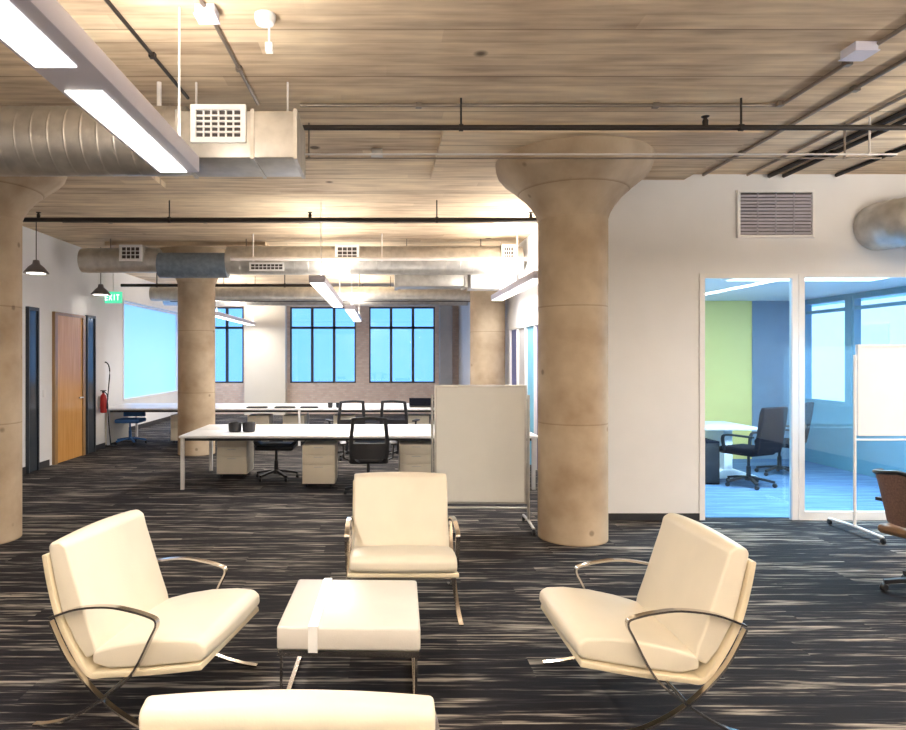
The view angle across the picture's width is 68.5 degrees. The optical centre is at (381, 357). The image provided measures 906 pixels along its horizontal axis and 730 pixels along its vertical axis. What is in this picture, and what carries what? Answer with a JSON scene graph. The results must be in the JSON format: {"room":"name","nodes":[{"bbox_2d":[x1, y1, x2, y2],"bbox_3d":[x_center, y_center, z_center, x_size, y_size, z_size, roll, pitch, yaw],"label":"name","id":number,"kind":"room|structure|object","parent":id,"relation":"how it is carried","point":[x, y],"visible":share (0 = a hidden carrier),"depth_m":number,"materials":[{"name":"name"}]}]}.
{"room":"open-plan office","nodes":[
{"label":"open-plan office","id":0,"kind":"room"},
{"bbox_2d":[22,226,104,467],"bbox_3d":[-5.550,-0.115,4.250,0.600,3.630,16.500,0,0,0],"label":"wall","id":1,"kind":"structure","parent":0,"point":[66,289],"depth_m":10.45,"materials":[{"name":"white paint"}]},
{"bbox_2d":[26,306,38,472],"bbox_3d":[-5.225,0.470,9.870,0.050,2.460,0.300,0,0,0],"label":"door","id":2,"kind":"structure","parent":1,"relation":"in","point":[32,313],"depth_m":9.86,"materials":[{"name":"paint"}]},
{"bbox_2d":[52,311,85,464],"bbox_3d":[-5.199,0.480,11.040,0.102,2.440,1.080,0,0,0],"label":"door","id":3,"kind":"structure","parent":1,"relation":"in","point":[68,330],"depth_m":10.99,"materials":[{"name":"brown wood"}]},
{"bbox_2d":[85,315,95,453],"bbox_3d":[-5.225,0.470,11.830,0.050,2.460,0.340,0,0,0],"label":"door","id":4,"kind":"structure","parent":1,"relation":"in","point":[90,320],"depth_m":11.82,"materials":[{"name":"paint"}]},
{"bbox_2d":[105,273,177,426],"bbox_3d":[-5.950,-0.115,16.275,0.200,3.630,7.850,0,0,0],"label":"wall","id":5,"kind":"structure","parent":0,"point":[113,311],"depth_m":14.71,"materials":[{"name":"white paint"}]},
{"bbox_2d":[123,298,177,400],"bbox_3d":[-5.905,-0.185,16.900,0.130,2.330,4.000,0,0,0],"label":"window","id":6,"kind":"structure","parent":5,"relation":"in","point":[124,299],"depth_m":16.94,"materials":[{"name":"white"}]},
{"bbox_2d":[124,302,175,397],"bbox_3d":[-5.900,-0.185,16.900,0.060,2.210,3.900,0,0,0],"label":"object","id":7,"kind":"structure","parent":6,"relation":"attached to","point":[149,333],"depth_m":16.67,"materials":[{"name":"glass"}]},
{"bbox_2d":[215,306,458,413],"bbox_3d":[-1.765,-0.115,20.125,8.170,3.630,0.250,0,0,0],"label":"wall","id":8,"kind":"structure","parent":0,"point":[362,390],"depth_m":20.00,"materials":[{"name":"brick"}]},
{"bbox_2d":[215,307,242,382],"bbox_3d":[-4.975,-0.395,20.110,1.550,2.310,0.100,0,0,0],"label":"window","id":9,"kind":"structure","parent":8,"relation":"in","point":[227,327],"depth_m":20.07,"materials":[{"name":"paint"}]},
{"bbox_2d":[244,306,286,414],"bbox_3d":[-3.490,-0.115,19.825,1.220,3.630,0.350,0,0,0],"label":"column","id":10,"kind":"structure","parent":8,"relation":"attached to","point":[265,342],"depth_m":19.65,"materials":[{"name":"beige paint"}]},
{"bbox_2d":[290,307,355,382],"bbox_3d":[-1.790,-0.395,20.110,2.000,2.310,0.100,0,0,0],"label":"window","id":11,"kind":"structure","parent":8,"relation":"in","point":[312,327],"depth_m":20.07,"materials":[{"name":"paint"}]},
{"bbox_2d":[369,307,434,382],"bbox_3d":[0.610,-0.395,20.110,2.000,2.310,0.100,0,0,0],"label":"window","id":12,"kind":"structure","parent":8,"relation":"in","point":[370,308],"depth_m":20.07,"materials":[{"name":"paint"}]},
{"bbox_2d":[439,306,451,384],"bbox_3d":[1.910,-0.115,19.850,0.380,3.630,0.300,0,0,0],"label":"trim","id":13,"kind":"structure","parent":8,"relation":"attached to","point":[445,312],"depth_m":19.70,"materials":[{"name":"paint"}]},
{"bbox_2d":[0,414,905,729],"bbox_3d":[1.000,1.757,8.100,14.200,0.126,24.400,0,0,0],"label":"floor","id":14,"kind":"structure","parent":0,"point":[823,647],"depth_m":4.72,"materials":[{"name":"carpet"}]},
{"bbox_2d":[0,176,66,543],"bbox_3d":[-3.745,-0.085,6.200,1.444,3.570,1.444,0,0,0],"label":"concrete column","id":15,"kind":"structure","parent":14,"relation":"on","point":[19,195],"depth_m":6.11,"materials":[{"name":"beige concrete"}]},
{"bbox_2d":[105,412,128,444],"bbox_3d":[-5.450,1.380,13.500,0.080,0.640,1.200,0,0,0],"label":"end panel","id":16,"kind":"object","parent":14,"relation":"on","point":[117,430],"visible":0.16,"depth_m":13.45,"materials":[{"name":"beige laminate"}]},
{"bbox_2d":[114,412,146,444],"bbox_3d":[-4.999,1.360,13.127,0.607,0.680,0.601,0,0,0],"label":"chair","id":17,"kind":"object","parent":14,"relation":"on","point":[129,420],"visible":0.94,"depth_m":13.09,"materials":[{"name":"fabric"}]},
{"bbox_2d":[32,510,259,727],"bbox_3d":[-1.128,1.270,3.341,0.843,0.857,0.766,0,0,10],"label":"lounge chair","id":18,"kind":"object","parent":14,"relation":"on","point":[113,611],"visible":0.99,"depth_m":3.11,"materials":[{"name":"leather"}]},
{"bbox_2d":[49,510,167,656],"bbox_3d":[-1.374,1.118,3.386,0.271,0.553,0.680,0,0,10],"label":"cushion","id":19,"kind":"object","parent":18,"relation":"on","point":[113,560],"depth_m":3.21,"materials":[{"name":"beige leather"}]},
{"bbox_2d":[93,588,259,667],"bbox_3d":[-0.998,1.341,3.317,0.580,0.186,0.680,0,0,10],"label":"seat cushion","id":20,"kind":"object","parent":18,"relation":"on","point":[194,627],"depth_m":3.13,"materials":[{"name":"beige leather"}]},
{"bbox_2d":[160,246,224,455],"bbox_3d":[-3.300,-0.085,11.750,1.444,3.570,1.444,0,0,0],"label":"concrete column","id":21,"kind":"structure","parent":14,"relation":"on","point":[196,296],"depth_m":11.46,"materials":[{"name":"beige concrete"}]},
{"bbox_2d":[217,441,253,476],"bbox_3d":[-2.130,1.420,9.594,0.430,0.560,0.512,0,0,0],"label":"drawer pedestal","id":22,"kind":"object","parent":14,"relation":"on","point":[233,457],"visible":0.84,"depth_m":9.35,"materials":[{"name":"beige wood"}]},
{"bbox_2d":[247,414,272,441],"bbox_3d":[-2.450,1.420,13.294,0.430,0.560,0.512,0,0,0],"label":"drawer pedestal","id":23,"kind":"object","parent":14,"relation":"on","point":[257,418],"visible":0.28,"depth_m":13.05,"materials":[{"name":"beige wood"}]},
{"bbox_2d":[107,403,430,445],"bbox_3d":[-1.825,1.340,13.525,7.450,0.720,1.550,0,0,0],"label":"desk","id":24,"kind":"object","parent":14,"relation":"on","point":[127,407],"visible":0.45,"depth_m":12.85,"materials":[{"name":"white laminate"}]},
{"bbox_2d":[409,398,430,406],"bbox_3d":[0.850,0.895,13.227,0.600,0.170,0.294,0,0,0],"label":"laptop","id":25,"kind":"object","parent":24,"relation":"on","point":[413,402],"visible":0.56,"depth_m":13.33,"materials":[{"name":"black plastic"}]},
{"bbox_2d":[253,441,298,481],"bbox_3d":[-1.490,1.430,9.327,0.614,0.540,0.601,0,0,0],"label":"office chair","id":26,"kind":"object","parent":14,"relation":"on","point":[259,446],"visible":0.96,"depth_m":9.18,"materials":[{"name":"black plastic"}]},
{"bbox_2d":[139,689,439,729],"bbox_3d":[-0.225,1.255,1.939,0.793,0.887,0.873,0,0,0],"label":"lounge chair","id":27,"kind":"object","parent":14,"relation":"on","point":[271,709],"visible":1,"depth_m":1.56,"materials":[{"name":"leather"}]},
{"bbox_2d":[283,414,306,442],"bbox_3d":[-1.750,1.420,13.294,0.430,0.560,0.512,0,0,0],"label":"drawer pedestal","id":28,"kind":"object","parent":14,"relation":"on","point":[287,418],"visible":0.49,"depth_m":13.05,"materials":[{"name":"beige wood"}]},
{"bbox_2d":[302,441,337,486],"bbox_3d":[-0.830,1.420,8.874,0.430,0.560,0.512,0,0,0],"label":"drawer pedestal","id":29,"kind":"object","parent":14,"relation":"on","point":[319,458],"visible":0.98,"depth_m":8.63,"materials":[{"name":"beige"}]},
{"bbox_2d":[325,400,367,460],"bbox_3d":[-0.598,1.199,11.195,0.700,1.002,0.666,0,0,-20],"label":"chair","id":30,"kind":"object","parent":14,"relation":"on","point":[339,421],"visible":0.41,"depth_m":10.93,"materials":[{"name":"black plastic"}]},
{"bbox_2d":[277,578,419,693],"bbox_3d":[-0.150,1.483,3.450,0.680,0.434,0.687,0,0,2],"label":"ottoman","id":31,"kind":"object","parent":14,"relation":"on","point":[327,617],"visible":0.91,"depth_m":3.19,"materials":[{"name":"white leather"}]},
{"bbox_2d":[277,579,419,650],"bbox_3d":[-0.150,1.326,3.450,0.680,0.112,0.680,0,0,2],"label":"cushion","id":32,"kind":"object","parent":31,"relation":"on","point":[326,614],"depth_m":3.23,"materials":[{"name":"white leather"}]},
{"bbox_2d":[179,424,537,489],"bbox_3d":[-0.300,1.353,9.250,4.640,0.695,1.500,0,0,0],"label":"desk","id":33,"kind":"object","parent":14,"relation":"on","point":[211,432],"visible":0.66,"depth_m":8.67,"materials":[{"name":"white laminate"}]},
{"bbox_2d":[340,417,396,498],"bbox_3d":[-0.170,1.199,8.145,0.700,1.002,0.666,0,0,-3],"label":"chair","id":34,"kind":"object","parent":14,"relation":"on","point":[359,453],"visible":0.77,"depth_m":7.86,"materials":[{"name":"black plastic"}]},
{"bbox_2d":[377,400,419,454],"bbox_3d":[0.279,1.199,11.195,0.700,1.002,0.666,0,0,17],"label":"chair","id":35,"kind":"object","parent":14,"relation":"on","point":[390,421],"visible":0.3,"depth_m":10.91,"materials":[{"name":"black plastic"}]},
{"bbox_2d":[344,472,463,625],"bbox_3d":[0.135,1.270,4.559,0.766,0.857,0.843,0,0,0],"label":"lounge chair","id":36,"kind":"object","parent":14,"relation":"on","point":[400,528],"visible":0.95,"depth_m":4.71,"materials":[{"name":"leather"}]},
{"bbox_2d":[353,472,448,546],"bbox_3d":[0.135,1.118,4.809,0.680,0.553,0.271,0,0,0],"label":"cushion","id":37,"kind":"object","parent":36,"relation":"on","point":[390,508],"depth_m":4.76,"materials":[{"name":"beige leather"}]},
{"bbox_2d":[350,545,456,573],"bbox_3d":[0.135,1.341,4.427,0.680,0.186,0.580,0,0,0],"label":"seat cushion","id":38,"kind":"object","parent":36,"relation":"on","point":[364,559],"depth_m":4.17,"materials":[{"name":"beige leather"}]},
{"bbox_2d":[399,441,430,472],"bbox_3d":[0.450,1.420,8.944,0.430,0.560,0.512,0,0,0],"label":"drawer pedestal","id":39,"kind":"object","parent":14,"relation":"on","point":[414,456],"visible":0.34,"depth_m":8.70,"materials":[{"name":"beige wood"}]},
{"bbox_2d":[431,385,535,534],"bbox_3d":[0.985,0.985,6.620,0.988,1.429,0.616,0,0,2],"label":"board","id":40,"kind":"object","parent":14,"relation":"on","point":[480,434],"visible":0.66,"depth_m":6.61,"materials":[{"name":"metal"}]},
{"bbox_2d":[470,291,504,384],"bbox_3d":[1.960,-0.085,12.250,1.444,3.570,1.444,0,0,0],"label":"concrete column","id":41,"kind":"structure","parent":14,"relation":"on","point":[487,316],"depth_m":11.97,"materials":[{"name":"beige concrete"}]},
{"bbox_2d":[495,136,653,546],"bbox_3d":[1.810,-0.085,6.270,1.444,3.570,1.444,0,0,0],"label":"concrete column","id":42,"kind":"structure","parent":14,"relation":"on","point":[572,201],"depth_m":5.98,"materials":[{"name":"beige concrete"}]},
{"bbox_2d":[539,513,755,729],"bbox_3d":[1.281,1.270,3.311,0.843,0.857,0.766,0,0,-1],"label":"lounge chair","id":43,"kind":"object","parent":14,"relation":"on","point":[687,614],"visible":1,"depth_m":3.04,"materials":[{"name":"beige leather"}]},
{"bbox_2d":[539,587,698,672],"bbox_3d":[1.149,1.341,3.309,0.580,0.186,0.680,0,0,-1],"label":"seat cushion","id":44,"kind":"object","parent":43,"relation":"on","point":[591,623],"depth_m":3.09,"materials":[{"name":"beige leather"}]},
{"bbox_2d":[636,513,748,663],"bbox_3d":[1.531,1.118,3.315,0.271,0.553,0.680,0,0,-1],"label":"cushion","id":45,"kind":"object","parent":43,"relation":"on","point":[692,565],"depth_m":3.11,"materials":[{"name":"beige leather"}]},
{"bbox_2d":[705,438,719,484],"bbox_3d":[4.360,1.404,9.023,0.320,0.580,0.414,0,0,0],"label":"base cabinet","id":46,"kind":"object","parent":14,"relation":"on","point":[712,447],"visible":0.49,"depth_m":8.81,"materials":[{"name":"black metal"}]},
{"bbox_2d":[705,421,757,478],"bbox_3d":[4.305,1.327,9.600,1.950,0.735,0.900,0,0,0],"label":"meeting table","id":47,"kind":"object","parent":14,"relation":"on","point":[714,430],"visible":0.23,"depth_m":9.30,"materials":[{"name":"white laminate"}]},
{"bbox_2d":[720,407,787,489],"bbox_3d":[4.872,1.161,8.725,0.620,1.067,0.712,0,0,-26],"label":"chair","id":48,"kind":"object","parent":14,"relation":"on","point":[772,422],"visible":1,"depth_m":8.49,"materials":[{"name":"black fabric"}]},
{"bbox_2d":[754,402,813,475],"bbox_3d":[5.800,1.161,9.580,0.620,1.067,0.711,0,0,-45],"label":"chair","id":49,"kind":"object","parent":14,"relation":"on","point":[809,406],"visible":0.47,"depth_m":9.46,"materials":[{"name":"black plastic"}]},
{"bbox_2d":[827,345,905,543],"bbox_3d":[5.460,0.784,6.380,1.808,1.829,0.776,0,0,0],"label":"board","id":50,"kind":"object","parent":14,"relation":"on","point":[879,371],"visible":1,"depth_m":6.37,"materials":[{"name":"white plastic"}]},
{"bbox_2d":[872,468,905,591],"bbox_3d":[3.932,1.242,4.695,0.714,0.916,0.691,0,0,-15],"label":"armchair","id":51,"kind":"object","parent":14,"relation":"on","point":[891,483],"visible":1,"depth_m":4.73,"materials":[{"name":"brown leather"}]},
{"bbox_2d":[0,0,905,286],"bbox_3d":[1.000,-2.055,8.100,14.200,0.250,24.400,0,0,0],"label":"ceiling","id":52,"kind":"structure","parent":0,"point":[327,51],"depth_m":4.66,"materials":[{"name":"wood"}]},
{"bbox_2d":[23,222,48,274],"bbox_3d":[-4.820,-1.553,9.200,0.330,0.754,0.330,0,0,0],"label":"pendant lamp","id":53,"kind":"object","parent":52,"relation":"hanging from","point":[35,268],"visible":1,"depth_m":9.14,"materials":[{"name":"grey metal"}]},
{"bbox_2d":[0,0,198,172],"bbox_3d":[-1.155,-1.487,2.485,0.240,0.884,2.530,0,0,0],"label":"linear light","id":54,"kind":"object","parent":52,"relation":"hanging from","point":[42,33],"visible":1,"depth_m":2.52,"materials":[{"name":"white metal"}]},
{"bbox_2d":[0,0,75,67],"bbox_3d":[-1.173,-1.049,1.812,0.147,0.008,1.125,0,0,0],"label":"diffuser","id":55,"kind":"object","parent":54,"relation":"attached to","point":[19,32],"depth_m":2.18,"materials":[{"name":"white plastic"}]},
{"bbox_2d":[65,91,186,172],"bbox_3d":[-1.173,-1.049,3.158,0.147,0.008,1.125,0,0,0],"label":"diffuser","id":56,"kind":"object","parent":54,"relation":"attached to","point":[102,106],"depth_m":3.01,"materials":[{"name":"white plastic"}]},
{"bbox_2d":[61,176,164,187],"bbox_3d":[-3.715,-1.900,6.335,2.660,0.060,1.870,0,0,0],"label":"panel","id":57,"kind":"object","parent":52,"relation":"attached to","point":[71,181],"visible":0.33,"depth_m":7.03,"materials":[{"name":"wood"}]},
{"bbox_2d":[104,0,188,98],"bbox_3d":[-1.453,-1.915,4.178,0.039,0.030,1.371,0,0,1],"label":"conduit","id":58,"kind":"object","parent":52,"relation":"attached to","point":[152,55],"visible":1,"depth_m":4.05,"materials":[{"name":"metal"}]},
{"bbox_2d":[0,81,304,178],"bbox_3d":[-2.881,-1.604,4.611,4.640,0.653,0.517,0,0,0],"label":"ventilation duct","id":59,"kind":"object","parent":52,"relation":"hanging from","point":[229,140],"visible":0.77,"depth_m":4.40,"materials":[{"name":"metal"}]},
{"bbox_2d":[190,104,246,142],"bbox_3d":[-1.083,-1.550,4.370,0.365,0.250,0.030,0,0,0],"label":"grille","id":60,"kind":"object","parent":59,"relation":"attached to","point":[209,123],"depth_m":4.36,"materials":[{"name":"white metal"}]},
{"bbox_2d":[105,242,268,248],"bbox_3d":[-3.270,-1.900,11.885,2.660,0.060,1.870,0,0,0],"label":"panel","id":61,"kind":"object","parent":52,"relation":"attached to","point":[222,245],"visible":0.36,"depth_m":10.95,"materials":[{"name":"wood"}]},
{"bbox_2d":[193,3,219,24],"bbox_3d":[-0.965,-1.899,3.639,0.119,0.062,0.119,0,0,0],"label":"junction box","id":62,"kind":"object","parent":52,"relation":"attached to","point":[208,15],"visible":1,"depth_m":3.60,"materials":[{"name":"white metal"}]},
{"bbox_2d":[120,273,312,286],"bbox_3d":[-3.150,-1.655,12.900,3.900,0.550,0.081,0,0,0],"label":"ceiling pipe","id":63,"kind":"object","parent":52,"relation":"hanging from","point":[156,284],"visible":0.76,"depth_m":12.87,"materials":[{"name":"metal"}]},
{"bbox_2d":[199,0,258,104],"bbox_3d":[-0.951,-1.915,4.217,0.039,0.030,1.524,0,0,1],"label":"conduit","id":64,"kind":"object","parent":52,"relation":"attached to","point":[239,68],"visible":0.8,"depth_m":4.23,"materials":[{"name":"metal"}]},
{"bbox_2d":[215,306,254,324],"bbox_3d":[-3.800,-1.440,17.100,0.200,0.979,4.400,0,0,0],"label":"linear light","id":65,"kind":"object","parent":52,"relation":"hanging from","point":[220,315],"visible":0.74,"depth_m":16.72,"materials":[{"name":"white metal"}]},
{"bbox_2d":[254,10,275,53],"bbox_3d":[-0.659,-1.830,3.715,0.120,0.200,0.118,0,0,0],"label":"ceiling sensor","id":66,"kind":"object","parent":52,"relation":"attached to","point":[263,18],"visible":1,"depth_m":3.69,"materials":[{"name":"white plastic"}]},
{"bbox_2d":[23,200,536,222],"bbox_3d":[-1.450,-1.791,8.070,7.500,0.278,0.076,0,0,0],"label":"pipe","id":67,"kind":"object","parent":52,"relation":"hanging from","point":[38,218],"visible":0.95,"depth_m":8.05,"materials":[{"name":"metal"}]},
{"bbox_2d":[62,222,537,223],"bbox_3d":[-1.150,-1.912,9.300,6.700,0.036,0.048,0,0,0],"label":"conduit","id":68,"kind":"object","parent":52,"relation":"attached to","point":[62,222],"visible":0.53,"depth_m":9.29,"materials":[{"name":"metal"}]},
{"bbox_2d":[77,239,523,277],"bbox_3d":[-1.300,-1.613,10.671,7.100,0.635,0.523,0,0,0],"label":"ventilation duct","id":69,"kind":"object","parent":52,"relation":"hanging from","point":[125,258],"visible":0.9,"depth_m":10.51,"materials":[{"name":"metal"}]},
{"bbox_2d":[119,245,141,260],"bbox_3d":[-3.970,-1.660,10.425,0.360,0.260,0.030,0,0,0],"label":"grille","id":70,"kind":"object","parent":69,"relation":"attached to","point":[126,252],"depth_m":10.41,"materials":[{"name":"white metal"}]},
{"bbox_2d":[249,262,283,270],"bbox_3d":[-1.825,-1.445,10.450,0.550,0.130,0.030,0,0,0],"label":"grille","id":71,"kind":"object","parent":69,"relation":"attached to","point":[253,266],"depth_m":10.44,"materials":[{"name":"white metal"}]},
{"bbox_2d":[335,245,358,256],"bbox_3d":[-0.550,-1.660,10.425,0.380,0.260,0.030,0,0,0],"label":"grille","id":72,"kind":"object","parent":69,"relation":"attached to","point":[340,250],"depth_m":10.44,"materials":[{"name":"white metal"}]},
{"bbox_2d":[149,275,469,300],"bbox_3d":[-1.450,-1.594,14.600,7.300,0.672,0.324,0,0,0],"label":"ventilation duct","id":73,"kind":"object","parent":52,"relation":"hanging from","point":[359,293],"visible":0.67,"depth_m":14.46,"materials":[{"name":"metal"}]},
{"bbox_2d":[162,283,467,305],"bbox_3d":[-1.700,-1.639,17.000,7.800,0.582,0.405,0,0,0],"label":"ventilation duct","id":74,"kind":"object","parent":52,"relation":"hanging from","point":[169,303],"visible":0.3,"depth_m":16.88,"materials":[{"name":"metal"}]},
{"bbox_2d":[170,276,469,301],"bbox_3d":[-1.400,-1.623,15.600,7.200,0.614,0.068,0,0,0],"label":"ceiling pipe","id":75,"kind":"object","parent":52,"relation":"hanging from","point":[390,276],"visible":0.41,"depth_m":15.58,"materials":[{"name":"metal"}]},
{"bbox_2d":[309,275,342,306],"bbox_3d":[-0.800,-1.425,10.050,0.200,1.009,3.900,0,0,0],"label":"linear light","id":76,"kind":"object","parent":52,"relation":"hanging from","point":[320,283],"visible":0.96,"depth_m":9.10,"materials":[{"name":"white metal"}]},
{"bbox_2d":[310,283,334,296],"bbox_3d":[-0.800,-0.924,9.035,0.176,0.008,1.810,0,0,0],"label":"diffuser","id":77,"kind":"object","parent":76,"relation":"attached to","point":[324,289],"depth_m":8.86,"materials":[{"name":"white plastic"}]},
{"bbox_2d":[230,234,526,260],"bbox_3d":[-0.050,-1.715,10.250,4.600,0.430,0.081,0,0,0],"label":"ceiling pipe","id":78,"kind":"object","parent":52,"relation":"hanging from","point":[252,258],"visible":1,"depth_m":10.23,"materials":[{"name":"metal"}]},
{"bbox_2d":[394,275,467,289],"bbox_3d":[0.845,-1.570,11.550,1.250,0.720,0.540,0,0,0],"label":"duct","id":79,"kind":"object","parent":52,"relation":"hanging from","point":[400,281],"visible":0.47,"depth_m":11.30,"materials":[{"name":"metal"}]},
{"bbox_2d":[467,275,516,290],"bbox_3d":[1.890,-1.555,11.385,0.780,0.750,0.470,0,0,0],"label":"duct","id":80,"kind":"object","parent":52,"relation":"hanging from","point":[475,282],"visible":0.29,"depth_m":11.15,"materials":[{"name":"white metal"}]},
{"bbox_2d":[491,242,537,300],"bbox_3d":[1.930,-1.444,9.550,0.200,0.969,3.100,0,0,0],"label":"linear light","id":81,"kind":"object","parent":52,"relation":"hanging from","point":[529,280],"visible":0.68,"depth_m":9.18,"materials":[{"name":"white metal"}]},
{"bbox_2d":[492,292,519,300],"bbox_3d":[1.930,-0.964,10.365,0.176,0.008,1.410,0,0,0],"label":"diffuser","id":82,"kind":"object","parent":81,"relation":"attached to","point":[501,296],"depth_m":10.30,"materials":[{"name":"white plastic"}]},
{"bbox_2d":[511,279,537,290],"bbox_3d":[1.930,-0.964,8.735,0.176,0.008,1.410,0,0,0],"label":"diffuser","id":83,"kind":"object","parent":81,"relation":"attached to","point":[525,284],"depth_m":8.74,"materials":[{"name":"white plastic"}]},
{"bbox_2d":[305,123,881,158],"bbox_3d":[1.600,-1.780,5.420,5.000,0.300,0.019,0,0,0],"label":"ceiling pipe","id":84,"kind":"object","parent":52,"relation":"hanging from","point":[308,157],"visible":0.93,"depth_m":5.41,"materials":[{"name":"metal"}]},
{"bbox_2d":[431,130,763,179],"bbox_3d":[1.840,-1.900,6.200,2.660,0.060,1.460,0,0,0],"label":"panel","id":85,"kind":"object","parent":52,"relation":"attached to","point":[451,141],"visible":0.57,"depth_m":5.78,"materials":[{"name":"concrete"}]},
{"bbox_2d":[305,116,897,155],"bbox_3d":[1.610,-1.775,5.280,5.020,0.311,0.022,0,0,0],"label":"ceiling pipe","id":86,"kind":"object","parent":52,"relation":"hanging from","point":[869,153],"visible":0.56,"depth_m":5.27,"materials":[{"name":"black metal"}]},
{"bbox_2d":[300,23,905,108],"bbox_3d":[1.211,-1.913,3.011,3.662,0.034,4.022,0,0,0],"label":"conduit","id":87,"kind":"object","parent":52,"relation":"attached to","point":[655,105],"visible":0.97,"depth_m":4.99,"materials":[{"name":"metal"}]},
{"bbox_2d":[303,98,905,130],"bbox_3d":[1.350,-1.806,4.900,13.100,0.247,0.057,0,0,0],"label":"pipe","id":88,"kind":"object","parent":52,"relation":"hanging from","point":[741,127],"visible":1,"depth_m":4.88,"materials":[{"name":"metal"}]},
{"bbox_2d":[702,57,905,175],"bbox_3d":[3.360,-1.912,3.950,0.048,0.036,5.900,0,0,0],"label":"conduit","id":89,"kind":"object","parent":52,"relation":"attached to","point":[855,88],"visible":0.86,"depth_m":4.99,"materials":[{"name":"metal"}]},
{"bbox_2d":[746,94,905,175],"bbox_3d":[3.820,-1.914,3.950,0.042,0.032,5.900,0,0,0],"label":"conduit","id":90,"kind":"object","parent":52,"relation":"attached to","point":[904,95],"visible":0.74,"depth_m":5.59,"materials":[{"name":"metal"}]},
{"bbox_2d":[767,108,905,177],"bbox_3d":[4.050,-1.902,3.950,0.080,0.056,5.900,0,0,0],"label":"conduit","id":91,"kind":"object","parent":52,"relation":"attached to","point":[901,113],"visible":0.78,"depth_m":5.85,"materials":[{"name":"metal"}]},
{"bbox_2d":[782,118,905,177],"bbox_3d":[4.200,-1.905,3.950,0.070,0.050,5.900,0,0,0],"label":"conduit","id":92,"kind":"object","parent":52,"relation":"attached to","point":[903,121],"visible":0.83,"depth_m":6.01,"materials":[{"name":"metal"}]},
{"bbox_2d":[838,41,879,60],"bbox_3d":[2.950,-1.899,4.082,0.151,0.062,0.151,0,0,0],"label":"junction box","id":93,"kind":"object","parent":52,"relation":"attached to","point":[858,50],"visible":1,"depth_m":4.04,"materials":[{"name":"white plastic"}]},
{"bbox_2d":[835,145,905,176],"bbox_3d":[4.750,-1.907,3.950,0.064,0.046,5.900,0,0,0],"label":"conduit","id":94,"kind":"object","parent":52,"relation":"attached to","point":[900,149],"visible":0.87,"depth_m":6.41,"materials":[{"name":"metal"}]},
{"bbox_2d":[853,197,905,250],"bbox_3d":[6.210,-1.519,6.624,2.541,0.822,0.652,0,0,0],"label":"duct","id":95,"kind":"object","parent":52,"relation":"hanging from","point":[881,225],"visible":1,"depth_m":6.66,"materials":[{"name":"metal"}]},
{"bbox_2d":[459,229,537,384],"bbox_3d":[2.370,-0.115,13.525,0.100,3.630,12.950,0,0,0],"label":"wall partition","id":96,"kind":"structure","parent":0,"point":[521,308],"depth_m":11.56,"materials":[{"name":"white paint"}]},
{"bbox_2d":[509,321,537,469],"bbox_3d":[2.370,0.575,10.650,0.120,2.250,2.700,0,0,0],"label":"window","id":97,"kind":"structure","parent":96,"relation":"in","point":[523,339],"depth_m":10.59,"materials":[{"name":"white glass"}]},
{"bbox_2d":[705,301,788,458],"bbox_3d":[4.810,0.340,11.150,4.780,2.720,0.140,0,0,0],"label":"wall","id":98,"kind":"structure","parent":0,"point":[728,324],"depth_m":11.10,"materials":[{"name":"green paint"}]},
{"bbox_2d":[608,174,905,512],"bbox_3d":[5.160,-0.115,6.990,5.680,3.630,0.120,0,0,0],"label":"wall","id":99,"kind":"structure","parent":0,"point":[663,234],"depth_m":6.93,"materials":[{"name":"white paint"}]},
{"bbox_2d":[608,513,699,519],"bbox_3d":[2.840,1.665,6.924,1.000,0.070,0.012,0,0,0],"label":"baseboard","id":100,"kind":"structure","parent":99,"relation":"attached to","point":[611,516],"depth_m":6.92,"materials":[{"name":"black rubber"}]},
{"bbox_2d":[699,274,798,519],"bbox_3d":[3.848,0.407,6.940,1.035,2.585,0.050,0,0,0],"label":"door frame","id":101,"kind":"structure","parent":99,"relation":"in","point":[793,278],"depth_m":6.92,"materials":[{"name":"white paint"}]},
{"bbox_2d":[736,190,814,237],"bbox_3d":[4.125,-1.510,6.915,0.810,0.500,0.030,0,0,0],"label":"air vent","id":102,"kind":"object","parent":99,"relation":"in","point":[759,213],"visible":1,"depth_m":6.91,"materials":[{"name":"white metal"}]},
{"bbox_2d":[799,274,905,519],"bbox_3d":[6.085,0.407,6.940,3.430,2.585,0.050,0,0,0],"label":"window","id":103,"kind":"structure","parent":99,"relation":"in","point":[803,515],"depth_m":6.92,"materials":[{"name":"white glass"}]},
{"bbox_2d":[705,278,905,300],"bbox_3d":[4.705,-0.990,9.055,4.570,0.060,4.050,0,0,0],"label":"ceiling","id":104,"kind":"structure","parent":0,"point":[715,289],"depth_m":9.12,"materials":[{"name":"white paint"}]},
{"bbox_2d":[722,278,885,280],"bbox_3d":[5.000,-0.942,7.620,1.800,0.036,0.700,0,0,0],"label":"recessed light","id":105,"kind":"object","parent":104,"relation":"in","point":[806,279],"visible":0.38,"depth_m":7.77,"materials":[{"name":"white plastic"}]},
{"bbox_2d":[805,286,905,477],"bbox_3d":[7.075,0.250,9.065,0.150,2.900,4.030,0,0,0],"label":"wall","id":106,"kind":"structure","parent":0,"point":[830,436],"depth_m":9.93,"materials":[{"name":"blue paint"}]},
{"bbox_2d":[805,297,845,405],"bbox_3d":[7.060,-0.105,10.465,0.100,1.650,1.030,0,0,0],"label":"window","id":107,"kind":"structure","parent":106,"relation":"in","point":[808,312],"depth_m":10.92,"materials":[{"name":"blue paint"}]},
{"label":"outside","id":108,"kind":"structure","parent":0,"visible":0},
{"bbox_3d":[34.300,7.850,10.000,51.400,0.300,100.000,0,0,0],"label":"ground","id":109,"kind":"structure","parent":108,"visible":0},
{"bbox_2d":[812,289,905,405],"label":"window","id":110,"kind":"structure","parent":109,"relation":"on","point":[882,325],"depth_m":23.13,"materials":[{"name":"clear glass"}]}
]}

